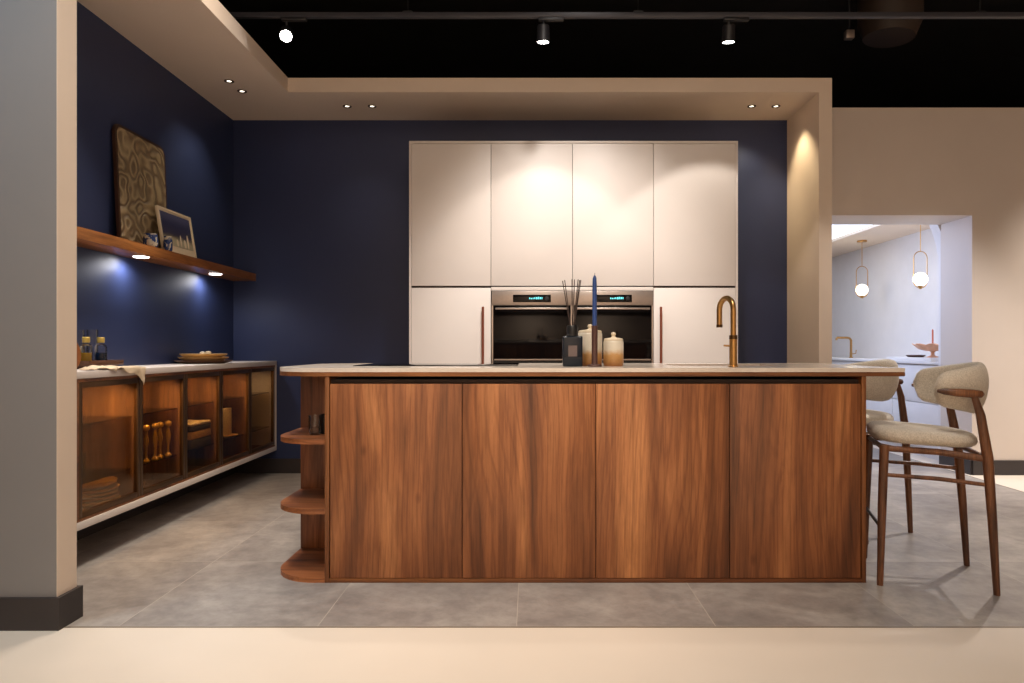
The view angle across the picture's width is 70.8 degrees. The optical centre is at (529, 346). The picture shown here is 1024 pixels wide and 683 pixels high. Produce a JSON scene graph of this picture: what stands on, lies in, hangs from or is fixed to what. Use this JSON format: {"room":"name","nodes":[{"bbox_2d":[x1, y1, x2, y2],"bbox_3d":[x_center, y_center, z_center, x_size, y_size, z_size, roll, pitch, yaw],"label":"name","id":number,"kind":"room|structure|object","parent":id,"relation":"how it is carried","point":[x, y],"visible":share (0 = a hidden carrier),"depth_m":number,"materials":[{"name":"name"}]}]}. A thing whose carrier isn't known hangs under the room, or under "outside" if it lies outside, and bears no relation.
{"room":"store","nodes":[
{"label":"store","id":0,"kind":"room"},
{"bbox_2d":[0,0,56,596],"bbox_3d":[-4.377,-0.580,2.723,5.247,3.250,0.115,0,0,0],"label":"wall","id":1,"kind":"structure","parent":0,"point":[28,28],"depth_m":2.67,"materials":[{"name":"grey paint"}]},
{"bbox_2d":[0,585,82,630],"bbox_3d":[-4.367,0.985,2.723,5.265,0.120,0.145,0,0,0],"label":"baseboard","id":2,"kind":"structure","parent":1,"relation":"attached to","point":[16,613],"depth_m":2.65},
{"bbox_2d":[57,0,76,596],"bbox_3d":[-1.752,-0.640,2.723,0.003,3.130,0.114,0,0,0],"label":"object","id":3,"kind":"structure","parent":1,"relation":"attached to","point":[66,9],"depth_m":2.71,"materials":[{"name":"white paint"}]},
{"bbox_2d":[77,1,232,365],"bbox_3d":[-2.510,-0.470,4.375,0.100,3.030,3.190,0,0,0],"label":"wall","id":4,"kind":"structure","parent":0,"point":[146,313],"depth_m":4.61,"materials":[{"name":"blue paint"}]},
{"bbox_2d":[77,468,233,539],"bbox_3d":[-2.453,0.985,4.375,0.015,0.120,3.190,0,0,0],"label":"baseboard","id":5,"kind":"structure","parent":4,"relation":"attached to","point":[92,529],"depth_m":4.60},
{"bbox_2d":[77,226,255,280],"bbox_3d":[-2.365,-0.574,4.377,0.190,0.064,3.183,0,0,0],"label":"wall shelf","id":6,"kind":"object","parent":4,"relation":"attached to","point":[86,238],"visible":0.71,"depth_m":4.42,"materials":[{"name":"brown wood"}]},
{"bbox_2d":[112,124,166,247],"bbox_3d":[-2.429,-0.964,4.515,0.056,0.718,0.580,0,0,0],"label":"relief panel","id":7,"kind":"object","parent":6,"relation":"on","point":[139,168],"visible":0.85,"depth_m":4.42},
{"bbox_2d":[143,233,158,246],"bbox_3d":[-2.318,-0.648,4.400,0.086,0.085,0.086,0,0,0],"label":"patterned pot","id":8,"kind":"object","parent":6,"relation":"on","point":[151,239],"visible":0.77,"depth_m":4.37,"materials":[{"name":"blue ceramic"}]},
{"bbox_2d":[163,236,172,250],"bbox_3d":[-2.298,-0.653,4.570,0.054,0.095,0.054,0,0,0],"label":"patterned pot","id":9,"kind":"object","parent":6,"relation":"on","point":[167,241],"visible":0.91,"depth_m":4.55,"materials":[{"name":"blue ceramic"}]},
{"bbox_2d":[155,205,196,257],"bbox_3d":[-2.358,-0.754,4.810,0.065,0.301,0.450,0,0,0],"label":"framed picture","id":10,"kind":"object","parent":6,"relation":"on","point":[176,225],"visible":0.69,"depth_m":4.80,"materials":[{"name":"beige wood"}]},
{"bbox_2d":[159,210,192,250],"bbox_3d":[-2.357,-0.771,4.810,0.036,0.214,0.394,0,0,0],"label":"print","id":11,"kind":"object","parent":10,"relation":"attached to","point":[176,225],"depth_m":4.82,"materials":[{"name":"blue paper"}]},
{"bbox_2d":[77,361,276,530],"bbox_3d":[-2.280,0.485,4.634,0.360,0.740,2.668,0,0,0],"label":"display cabinet","id":12,"kind":"object","parent":4,"relation":"attached to","point":[113,407],"visible":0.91,"depth_m":4.39,"materials":[{"name":"brown wood"}]},
{"bbox_2d":[77,343,80,366],"bbox_3d":[-2.225,0.032,3.475,0.034,0.166,0.166,0,0,0],"label":"round board","id":13,"kind":"object","parent":12,"relation":"on","point":[78,347],"visible":0.19,"depth_m":3.53,"materials":[{"name":"brown wood"}]},
{"bbox_2d":[77,360,123,368],"bbox_3d":[-2.345,0.093,3.840,0.180,0.044,0.320,0,0,0],"label":"serving tray","id":14,"kind":"object","parent":12,"relation":"on","point":[82,364],"visible":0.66,"depth_m":3.79,"materials":[{"name":"brown wood"}]},
{"bbox_2d":[83,330,84,352],"bbox_3d":[-2.395,-0.003,3.820,0.056,0.175,0.056,0,0,0],"label":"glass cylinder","id":15,"kind":"object","parent":14,"relation":"on","point":[83,330],"visible":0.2,"depth_m":3.84,"materials":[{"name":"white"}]},
{"bbox_2d":[80,337,92,360],"bbox_3d":[-2.315,0.016,3.755,0.060,0.138,0.060,0,0,0],"label":"oil bottle","id":16,"kind":"object","parent":14,"relation":"on","point":[84,356],"visible":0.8,"depth_m":3.74,"materials":[{"name":"yellow glass"}]},
{"bbox_2d":[86,330,97,352],"bbox_3d":[-2.395,-0.005,3.940,0.056,0.180,0.056,0,0,0],"label":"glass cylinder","id":17,"kind":"object","parent":14,"relation":"on","point":[86,330],"visible":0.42,"depth_m":3.93,"materials":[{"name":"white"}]},
{"bbox_2d":[94,337,106,360],"bbox_3d":[-2.330,0.016,3.910,0.060,0.138,0.060,0,0,0],"label":"oil bottle","id":18,"kind":"object","parent":14,"relation":"on","point":[101,355],"visible":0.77,"depth_m":3.90,"materials":[{"name":"blue glass"}]},
{"bbox_2d":[82,494,120,506],"bbox_3d":[-2.285,0.796,3.720,0.300,0.026,0.300,0,0,0],"label":"plate","id":19,"kind":"object","parent":12,"relation":"on","point":[119,495],"visible":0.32,"depth_m":3.66,"materials":[{"name":"beige ceramic"}]},
{"bbox_2d":[82,491,119,502],"bbox_3d":[-2.285,0.776,3.720,0.290,0.026,0.290,0,0,0],"label":"plate","id":20,"kind":"object","parent":19,"relation":"on","point":[108,496],"visible":0.31,"depth_m":3.68,"materials":[{"name":"ceramic"}]},
{"bbox_2d":[82,487,118,498],"bbox_3d":[-2.285,0.756,3.720,0.280,0.026,0.280,0,0,0],"label":"plate","id":21,"kind":"object","parent":20,"relation":"on","point":[116,489],"visible":0.37,"depth_m":3.66,"materials":[{"name":"beige ceramic"}]},
{"bbox_2d":[82,482,119,494],"bbox_3d":[-2.285,0.736,3.720,0.290,0.026,0.290,0,0,0],"label":"plate","id":22,"kind":"object","parent":21,"relation":"on","point":[115,485],"visible":0.34,"depth_m":3.68,"materials":[{"name":"ceramic"}]},
{"bbox_2d":[82,476,117,490],"bbox_3d":[-2.285,0.709,3.720,0.270,0.040,0.270,0,0,0],"label":"plate","id":23,"kind":"object","parent":22,"relation":"on","point":[104,482],"visible":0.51,"depth_m":3.69,"materials":[{"name":"beige ceramic"}]},
{"bbox_2d":[82,416,127,424],"bbox_3d":[-2.299,0.374,3.622,0.297,0.006,0.523,0,0,0],"label":"glass shelf","id":24,"kind":"object","parent":12,"relation":"attached to","point":[86,420],"depth_m":3.74,"materials":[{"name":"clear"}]},
{"bbox_2d":[82,469,130,483],"bbox_3d":[-2.299,0.657,3.622,0.297,0.006,0.523,0,0,0],"label":"glass shelf","id":25,"kind":"object","parent":12,"relation":"attached to","point":[91,475],"depth_m":3.76,"materials":[{"name":"brown"}]},
{"bbox_2d":[79,365,145,384],"bbox_3d":[-2.173,0.149,3.705,0.187,0.114,0.436,0,0,0],"label":"linen cloth","id":26,"kind":"object","parent":12,"relation":"on","point":[140,371],"visible":1,"depth_m":3.74,"materials":[{"name":"beige fabric"}]},
{"bbox_2d":[143,425,149,461],"bbox_3d":[-2.185,0.548,4.100,0.040,0.212,0.040,0,0,0],"label":"bottle","id":27,"kind":"object","parent":12,"relation":"on","point":[146,428],"visible":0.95,"depth_m":4.09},
{"bbox_2d":[152,423,158,459],"bbox_3d":[-2.185,0.548,4.200,0.040,0.212,0.040,0,0,0],"label":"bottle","id":28,"kind":"object","parent":12,"relation":"on","point":[155,426],"visible":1,"depth_m":4.19,"materials":[{"name":"brown wood"}]},
{"bbox_2d":[143,408,173,414],"bbox_3d":[-2.299,0.374,4.146,0.297,0.006,0.490,0,0,0],"label":"glass shelf","id":29,"kind":"object","parent":12,"relation":"attached to","point":[145,410],"depth_m":4.27,"materials":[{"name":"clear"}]},
{"bbox_2d":[143,455,176,465],"bbox_3d":[-2.299,0.657,4.146,0.297,0.006,0.490,0,0,0],"label":"glass shelf","id":30,"kind":"object","parent":12,"relation":"attached to","point":[149,456],"depth_m":4.28,"materials":[{"name":"brown"}]},
{"bbox_2d":[158,422,163,457],"bbox_3d":[-2.190,0.548,4.265,0.040,0.212,0.040,0,0,0],"label":"bottle","id":31,"kind":"object","parent":12,"relation":"on","point":[161,424],"visible":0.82,"depth_m":4.26,"materials":[{"name":"brown wood"}]},
{"bbox_2d":[165,420,171,455],"bbox_3d":[-2.180,0.548,4.340,0.040,0.212,0.040,0,0,0],"label":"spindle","id":32,"kind":"object","parent":12,"relation":"on","point":[168,423],"visible":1,"depth_m":4.33,"materials":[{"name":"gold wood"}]},
{"bbox_2d":[187,435,210,449],"bbox_3d":[-2.240,0.624,4.720,0.180,0.060,0.280,0,0,0],"label":"folded cloth","id":33,"kind":"object","parent":12,"relation":"on","point":[199,442],"visible":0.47,"depth_m":4.67,"materials":[{"name":"brown fabric"}]},
{"bbox_2d":[187,428,210,439],"bbox_3d":[-2.240,0.569,4.720,0.180,0.050,0.280,0,0,0],"label":"folded cloth","id":34,"kind":"object","parent":33,"relation":"on","point":[205,432],"visible":0.51,"depth_m":4.67,"materials":[{"name":"brown fabric"}]},
{"bbox_2d":[187,423,210,431],"bbox_3d":[-2.240,0.526,4.720,0.180,0.035,0.280,0,0,0],"label":"folded cloth","id":35,"kind":"object","parent":34,"relation":"on","point":[207,425],"visible":0.45,"depth_m":4.68,"materials":[{"name":"grey fabric"}]},
{"bbox_2d":[187,420,210,426],"bbox_3d":[-2.240,0.499,4.720,0.180,0.020,0.280,0,0,0],"label":"folded cloth","id":36,"kind":"object","parent":35,"relation":"on","point":[190,423],"visible":0.52,"depth_m":4.72,"materials":[{"name":"beige fabric"}]},
{"bbox_2d":[187,444,211,451],"bbox_3d":[-2.299,0.657,4.655,0.297,0.006,0.492,0,0,0],"label":"glass shelf","id":37,"kind":"object","parent":12,"relation":"attached to","point":[209,445],"depth_m":4.80,"materials":[{"name":"brown"}]},
{"bbox_2d":[187,402,212,406],"bbox_3d":[-2.299,0.374,4.655,0.297,0.006,0.492,0,0,0],"label":"glass shelf","id":38,"kind":"object","parent":12,"relation":"attached to","point":[189,404],"depth_m":4.81,"materials":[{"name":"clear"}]},
{"bbox_2d":[173,360,232,363],"bbox_3d":[-2.280,0.104,5.030,0.380,0.022,0.380,0,0,0],"label":"plate","id":39,"kind":"object","parent":12,"relation":"on","point":[178,361],"visible":0.83,"depth_m":4.90,"materials":[{"name":"brown wood"}]},
{"bbox_2d":[178,357,228,360],"bbox_3d":[-2.280,0.084,5.030,0.330,0.030,0.330,0,0,0],"label":"plate","id":40,"kind":"object","parent":39,"relation":"on","point":[181,358],"visible":0.8,"depth_m":4.91,"materials":[{"name":"beige ceramic"}]},
{"bbox_2d":[180,354,226,356],"bbox_3d":[-2.280,0.062,5.030,0.310,0.030,0.310,0,0,0],"label":"plate","id":41,"kind":"object","parent":40,"relation":"on","point":[183,355],"visible":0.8,"depth_m":4.91,"materials":[{"name":"brown wood"}]},
{"bbox_2d":[223,433,237,437],"bbox_3d":[-2.250,0.648,5.260,0.220,0.012,0.220,0,0,0],"label":"dish","id":42,"kind":"object","parent":12,"relation":"on","point":[232,434],"visible":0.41,"depth_m":5.27,"materials":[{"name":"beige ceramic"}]},
{"bbox_2d":[223,408,231,435],"bbox_3d":[-2.235,0.549,5.270,0.040,0.200,0.160,0,0,0],"label":"box","id":43,"kind":"object","parent":42,"relation":"on","point":[227,412],"visible":0.51,"depth_m":5.27,"materials":[{"name":"cardboard"}]},
{"bbox_2d":[223,435,241,440],"bbox_3d":[-2.299,0.657,5.165,0.297,0.006,0.492,0,0,0],"label":"glass shelf","id":44,"kind":"object","parent":12,"relation":"attached to","point":[237,436],"depth_m":5.31,"materials":[{"name":"brown"}]},
{"bbox_2d":[223,396,242,400],"bbox_3d":[-2.299,0.374,5.165,0.297,0.006,0.492,0,0,0],"label":"glass shelf","id":45,"kind":"object","parent":12,"relation":"attached to","point":[225,398],"depth_m":5.40,"materials":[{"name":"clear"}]},
{"bbox_2d":[252,392,265,395],"bbox_3d":[-2.299,0.374,5.681,0.297,0.006,0.504,0,0,0],"label":"glass shelf","id":46,"kind":"object","parent":12,"relation":"attached to","point":[253,393],"depth_m":5.87,"materials":[{"name":"brown glass"}]},
{"bbox_2d":[252,426,267,431],"bbox_3d":[-2.299,0.657,5.681,0.297,0.006,0.504,0,0,0],"label":"glass shelf","id":47,"kind":"object","parent":12,"relation":"attached to","point":[254,428],"depth_m":5.90,"materials":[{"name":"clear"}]},
{"bbox_2d":[233,120,786,458],"bbox_3d":[-0.214,-0.470,6.020,4.691,3.030,0.100,0,0,0],"label":"wall","id":48,"kind":"structure","parent":0,"point":[321,207],"depth_m":5.97,"materials":[{"name":"blue paint"}]},
{"bbox_2d":[234,459,300,472],"bbox_3d":[-0.157,0.985,5.963,4.576,0.120,0.015,0,0,0],"label":"baseboard","id":49,"kind":"structure","parent":48,"relation":"attached to","point":[256,465],"depth_m":5.95,"materials":[{"name":"black"}]},
{"bbox_2d":[77,0,831,119],"bbox_3d":[-0.167,-1.933,4.425,4.787,0.105,3.290,0,0,0],"label":"ceiling","id":50,"kind":"structure","parent":48,"relation":"attached to","point":[199,42],"depth_m":5.31,"materials":[{"name":"white paint"}]},
{"bbox_2d":[224,79,233,82],"bbox_3d":[-2.127,-1.877,5.090,0.068,0.005,0.068,0,0,0],"label":"recessed light","id":51,"kind":"object","parent":50,"relation":"in","point":[225,80],"visible":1,"depth_m":5.09,"materials":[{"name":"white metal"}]},
{"bbox_2d":[491,144,571,286],"bbox_3d":[0.013,-0.975,5.632,0.599,1.056,0.644,0,0,0],"label":"upper cabinet","id":52,"kind":"object","parent":48,"relation":"attached to","point":[531,184],"visible":0.98,"depth_m":5.31,"materials":[{"name":"white paint"}]},
{"bbox_2d":[572,144,652,286],"bbox_3d":[0.612,-0.975,5.632,0.596,1.056,0.644,0,0,0],"label":"upper cabinet","id":53,"kind":"object","parent":48,"relation":"attached to","point":[612,184],"visible":0.96,"depth_m":5.31,"materials":[{"name":"white paint"}]},
{"bbox_2d":[0,445,1023,682],"bbox_3d":[0.250,1.070,2.800,14.500,0.050,15.600,0,0,0],"label":"floor","id":54,"kind":"structure","parent":0,"point":[213,554],"depth_m":2.78,"materials":[{"name":"grey tile"}]},
{"bbox_2d":[64,448,1023,627],"bbox_3d":[0.330,1.069,6.640,6.460,0.051,7.920,0,0,0],"label":"trim","id":55,"kind":"structure","parent":54,"relation":"in","point":[875,448],"depth_m":2.69,"materials":[{"name":"metal"}]},
{"bbox_2d":[409,141,737,362],"bbox_3d":[0.321,-0.237,5.632,2.426,2.565,0.644,0,0,0],"label":"cabinet surround","id":56,"kind":"object","parent":54,"relation":"on","point":[410,142],"visible":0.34,"depth_m":5.31,"materials":[{"name":"white paint"}]},
{"bbox_2d":[411,144,491,362],"bbox_3d":[-0.583,-0.279,5.612,0.587,2.448,0.685,0,0,0],"label":"tall cabinet","id":57,"kind":"object","parent":56,"relation":"in","point":[451,293],"visible":0.68,"depth_m":5.31,"materials":[{"name":"white paint"}]},
{"bbox_2d":[491,287,652,290],"bbox_3d":[0.311,0.251,5.632,1.197,1.388,0.644,0,0,0],"label":"housing","id":58,"kind":"object","parent":56,"relation":"in","point":[492,288],"visible":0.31,"depth_m":5.31,"materials":[{"name":"white paint"}]},
{"bbox_2d":[492,291,571,362],"bbox_3d":[0.014,-0.112,5.558,0.594,0.600,0.585,0,0,0],"label":"oven","id":59,"kind":"object","parent":58,"relation":"in","point":[528,326],"visible":0.87,"depth_m":5.30,"materials":[{"name":"black glass"}]},
{"bbox_2d":[573,291,652,362],"bbox_3d":[0.611,-0.112,5.558,0.594,0.600,0.585,0,0,0],"label":"oven","id":60,"kind":"object","parent":58,"relation":"in","point":[628,314],"visible":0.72,"depth_m":5.30,"materials":[{"name":"black glass"}]},
{"bbox_2d":[653,144,735,362],"bbox_3d":[1.215,-0.279,5.612,0.606,2.448,0.685,0,0,0],"label":"tall cabinet","id":61,"kind":"object","parent":56,"relation":"in","point":[694,185],"visible":0.66,"depth_m":5.31,"materials":[{"name":"white paint"}]},
{"bbox_2d":[280,371,904,582],"bbox_3d":[0.245,0.578,3.670,2.830,0.934,0.968,0,0,0],"label":"kitchen island","id":62,"kind":"object","parent":54,"relation":"on","point":[411,477],"visible":0.93,"depth_m":3.19,"materials":[{"name":"brown wood"}]},
{"bbox_2d":[281,428,324,444],"bbox_3d":[-1.038,0.421,3.670,0.256,0.022,0.960,0,0,0],"label":"shelf","id":63,"kind":"object","parent":62,"relation":"attached to","point":[300,435],"depth_m":3.27,"materials":[{"name":"brown wood"}]},
{"bbox_2d":[281,489,324,513],"bbox_3d":[-1.038,0.731,3.670,0.256,0.022,0.960,0,0,0],"label":"shelf","id":64,"kind":"object","parent":62,"relation":"attached to","point":[303,501],"depth_m":3.33,"materials":[{"name":"brown wood"}]},
{"bbox_2d":[281,548,324,582],"bbox_3d":[-1.038,1.034,3.670,0.256,0.022,0.960,0,0,0],"label":"shelf","id":65,"kind":"object","parent":62,"relation":"attached to","point":[307,565],"depth_m":3.36,"materials":[{"name":"brown wood"}]},
{"bbox_2d":[308,415,320,434],"bbox_3d":[-1.010,0.365,3.380,0.060,0.090,0.060,0,0,0],"label":"tumbler","id":66,"kind":"object","parent":62,"relation":"on","point":[309,416],"visible":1,"depth_m":3.37,"materials":[{"name":"clear glass"}]},
{"bbox_2d":[320,414,324,433],"bbox_3d":[-0.955,0.365,3.420,0.084,0.090,0.084,0,0,0],"label":"mug","id":67,"kind":"object","parent":62,"relation":"on","point":[322,426],"visible":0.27,"depth_m":3.38,"materials":[{"name":"black ceramic"}]},
{"bbox_2d":[280,363,904,371],"bbox_3d":[0.245,0.102,3.670,2.830,0.018,0.968,0,0,0],"label":"island countertop","id":68,"kind":"structure","parent":62,"relation":"on","point":[331,367],"depth_m":3.24,"materials":[{"name":"stone"}]},
{"bbox_2d":[353,363,518,365],"bbox_3d":[-0.460,0.091,3.760,0.800,0.004,0.520,0,0,0],"label":"induction hob","id":69,"kind":"object","parent":68,"relation":"in","point":[371,364],"visible":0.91,"depth_m":3.66,"materials":[{"name":"black glass"}]},
{"bbox_2d":[562,279,582,366],"bbox_3d":[0.202,-0.117,3.450,0.096,0.421,0.075,0,0,0],"label":"reed diffuser","id":70,"kind":"object","parent":68,"relation":"on","point":[572,344],"visible":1,"depth_m":3.41,"materials":[{"name":"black glass"}]},
{"bbox_2d":[578,324,601,365],"bbox_3d":[0.297,-0.010,3.560,0.120,0.206,0.120,0,0,0],"label":"storage jar","id":71,"kind":"object","parent":68,"relation":"on","point":[586,334],"visible":0.68,"depth_m":3.51,"materials":[{"name":"ceramic"}]},
{"bbox_2d":[587,326,601,366],"bbox_3d":[0.307,-0.004,3.420,0.070,0.194,0.070,0,0,0],"label":"candle holder","id":72,"kind":"object","parent":68,"relation":"on","point":[594,363],"visible":1,"depth_m":3.41,"materials":[{"name":"brown ceramic"}]},
{"bbox_2d":[592,274,596,325],"bbox_3d":[0.307,-0.214,3.420,0.022,0.275,0.022,0,0,0],"label":"taper candle","id":73,"kind":"object","parent":72,"relation":"on","point":[594,284],"visible":1,"depth_m":3.41,"materials":[{"name":"blue wax"}]},
{"bbox_2d":[603,332,623,365],"bbox_3d":[0.408,0.010,3.520,0.098,0.166,0.098,0,0,0],"label":"storage jar","id":74,"kind":"object","parent":68,"relation":"on","point":[613,347],"visible":0.98,"depth_m":3.48,"materials":[{"name":"ceramic"}]},
{"bbox_2d":[716,295,738,366],"bbox_3d":[0.930,-0.077,3.442,0.067,0.340,0.150,0,0,-25],"label":"tap","id":75,"kind":"object","parent":68,"relation":"on","point":[733,337],"visible":1,"depth_m":3.39,"materials":[{"name":"gold metal"}]},
{"bbox_2d":[668,376,787,376],"bbox_3d":[0.990,0.203,3.750,0.560,0.184,0.400,0,0,0],"label":"sink","id":76,"kind":"object","parent":68,"relation":"in","point":[668,376],"visible":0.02,"depth_m":3.55,"materials":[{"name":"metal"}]},
{"bbox_2d":[844,359,912,543],"bbox_3d":[1.843,0.556,4.122,0.525,0.980,0.485,0,0,-33],"label":"bar stool","id":77,"kind":"object","parent":54,"relation":"on","point":[878,388],"visible":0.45,"depth_m":3.96,"materials":[{"name":"beige fabric"}]},
{"bbox_2d":[832,360,937,459],"bbox_3d":[3.933,0.603,8.435,0.465,0.885,3.930,0,0,0],"label":"base cabinet","id":78,"kind":"object","parent":54,"relation":"on","point":[918,410],"visible":0.2,"depth_m":7.00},
{"bbox_2d":[832,357,937,364],"bbox_3d":[3.922,0.147,8.435,0.485,0.025,3.930,0,0,0],"label":"countertop","id":79,"kind":"structure","parent":78,"relation":"on","point":[833,358],"depth_m":7.83,"materials":[{"name":"white stone"}]},
{"bbox_2d":[835,337,856,357],"bbox_3d":[3.929,0.003,8.950,0.265,0.264,0.048,0,0,0],"label":"tap","id":80,"kind":"object","parent":79,"relation":"on","point":[836,338],"visible":1,"depth_m":8.94,"materials":[{"name":"gold metal"}]},
{"bbox_2d":[886,357,937,361],"bbox_3d":[3.880,0.118,7.100,0.320,0.034,0.840,0,0,0],"label":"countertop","id":81,"kind":"structure","parent":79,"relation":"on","point":[891,358],"depth_m":6.97,"materials":[{"name":"white stone"}]},
{"bbox_2d":[906,355,925,356],"bbox_3d":[3.840,0.090,7.170,0.180,0.022,0.180,0,0,0],"label":"saucer","id":82,"kind":"object","parent":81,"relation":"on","point":[906,355],"visible":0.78,"depth_m":7.10,"materials":[{"name":"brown ceramic"}]},
{"bbox_2d":[912,343,937,357],"bbox_3d":[3.870,0.033,6.920,0.338,0.136,0.338,0,0,-33],"label":"pedestal bowl","id":83,"kind":"object","parent":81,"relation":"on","point":[931,347],"visible":0.8,"depth_m":6.87,"materials":[{"name":"pink ceramic"}]},
{"bbox_2d":[866,362,1000,595],"bbox_3d":[1.817,0.556,3.301,0.485,0.980,0.525,0,0,17],"label":"bar stool","id":84,"kind":"object","parent":54,"relation":"on","point":[964,387],"visible":0.98,"depth_m":3.13,"materials":[{"name":"fabric"}]},
{"bbox_2d":[562,336,582,366],"bbox_3d":[0.203,0.021,3.450,0.094,0.145,0.072,0,0,0],"label":"bottle","id":85,"kind":"object","parent":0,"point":[572,346],"depth_m":3.41,"materials":[{"name":"black glass"}]},
{"bbox_2d":[218,0,1023,107],"bbox_3d":[0.250,-3.305,2.800,14.500,0.100,15.600,0,0,0],"label":"ceiling","id":86,"kind":"structure","parent":0,"point":[948,63],"depth_m":7.85,"materials":[{"name":"black paint"}]},
{"bbox_2d":[229,0,1023,18],"bbox_3d":[2.000,-2.688,4.640,8.400,1.135,0.038,0,0,0],"label":"track","id":87,"kind":"object","parent":86,"relation":"hanging from","point":[406,14],"visible":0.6,"depth_m":4.62,"materials":[{"name":"black metal"}]},
{"bbox_2d":[279,17,306,42],"bbox_3d":[-1.529,-2.036,4.636,0.178,0.167,0.130,0,0,0],"label":"track spotlight","id":88,"kind":"object","parent":87,"relation":"attached to","point":[286,32],"visible":1,"depth_m":4.62,"materials":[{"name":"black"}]},
{"bbox_2d":[537,17,562,43],"bbox_3d":[0.129,-2.041,4.641,0.172,0.159,0.092,0,0,0],"label":"track spotlight","id":89,"kind":"object","parent":87,"relation":"attached to","point":[543,33],"visible":1,"depth_m":4.62,"materials":[{"name":"black metal"}]},
{"bbox_2d":[722,17,748,43],"bbox_3d":[1.324,-2.040,4.642,0.172,0.160,0.095,0,0,0],"label":"track spotlight","id":90,"kind":"object","parent":87,"relation":"attached to","point":[728,30],"visible":1,"depth_m":4.62,"materials":[{"name":"black metal"}]},
{"bbox_2d":[844,0,854,39],"bbox_3d":[2.660,-2.910,6.000,0.070,0.690,0.060,0,0,0],"label":"ceiling sensor","id":91,"kind":"object","parent":86,"relation":"attached to","point":[849,34],"visible":1,"depth_m":5.99,"materials":[{"name":"metal"}]},
{"bbox_2d":[857,0,923,47],"bbox_3d":[3.000,-2.902,6.000,0.524,0.685,0.524,0,0,0],"label":"air duct","id":92,"kind":"object","parent":86,"relation":"attached to","point":[876,33],"visible":0.92,"depth_m":5.88,"materials":[{"name":"metal"}]},
{"bbox_2d":[787,92,831,363],"bbox_3d":[2.179,-0.417,5.690,0.096,2.925,0.760,0,0,0],"label":"wall","id":93,"kind":"structure","parent":0,"point":[809,130],"depth_m":5.49,"materials":[{"name":"white paint"}]},
{"bbox_2d":[832,225,929,256],"bbox_3d":[2.735,-1.295,8.465,3.070,0.120,4.270,0,0,0],"label":"ceiling","id":94,"kind":"structure","parent":0,"point":[874,234],"depth_m":8.05,"materials":[{"name":"white paint"}]},
{"bbox_2d":[832,225,870,238],"bbox_3d":[2.925,-1.275,8.260,1.250,0.020,3.280,0,0,0],"label":"ceiling light","id":95,"kind":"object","parent":94,"relation":"attached to","point":[837,230],"depth_m":7.75,"materials":[{"name":"white"}]},
{"bbox_2d":[856,240,867,297],"bbox_3d":[3.850,-0.899,8.350,0.136,0.672,0.136,0,0,22],"label":"pendant light","id":96,"kind":"object","parent":94,"relation":"hanging from","point":[861,289],"visible":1,"depth_m":8.32,"materials":[{"name":"white glass"}]},
{"bbox_2d":[913,225,927,288],"bbox_3d":[3.850,-0.902,7.100,0.136,0.665,0.136,0,0,22],"label":"pendant light","id":97,"kind":"object","parent":94,"relation":"hanging from","point":[920,279],"visible":0.84,"depth_m":7.08,"materials":[{"name":"white glass"}]},
{"bbox_2d":[832,229,937,358],"bbox_3d":[4.220,-0.105,8.415,0.100,2.300,4.170,0,0,0],"label":"wall","id":98,"kind":"structure","parent":0,"point":[895,314],"depth_m":8.42,"materials":[{"name":"paint"}]},
{"bbox_2d":[832,108,1023,459],"bbox_3d":[4.864,-0.455,6.105,5.273,3.000,0.450,0,0,0],"label":"wall","id":99,"kind":"structure","parent":0,"point":[959,170],"depth_m":5.88,"materials":[{"name":"white paint"}]},
{"bbox_2d":[939,455,1023,474],"bbox_3d":[5.548,0.985,6.098,3.905,0.120,0.465,0,0,0],"label":"baseboard","id":100,"kind":"structure","parent":99,"relation":"attached to","point":[1001,467],"depth_m":5.87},
{"bbox_2d":[929,225,940,462],"bbox_3d":[3.805,-0.095,6.397,0.730,2.280,0.125,0,0,0],"label":"wall","id":101,"kind":"structure","parent":0,"point":[936,229],"depth_m":6.44,"materials":[{"name":"white paint"}]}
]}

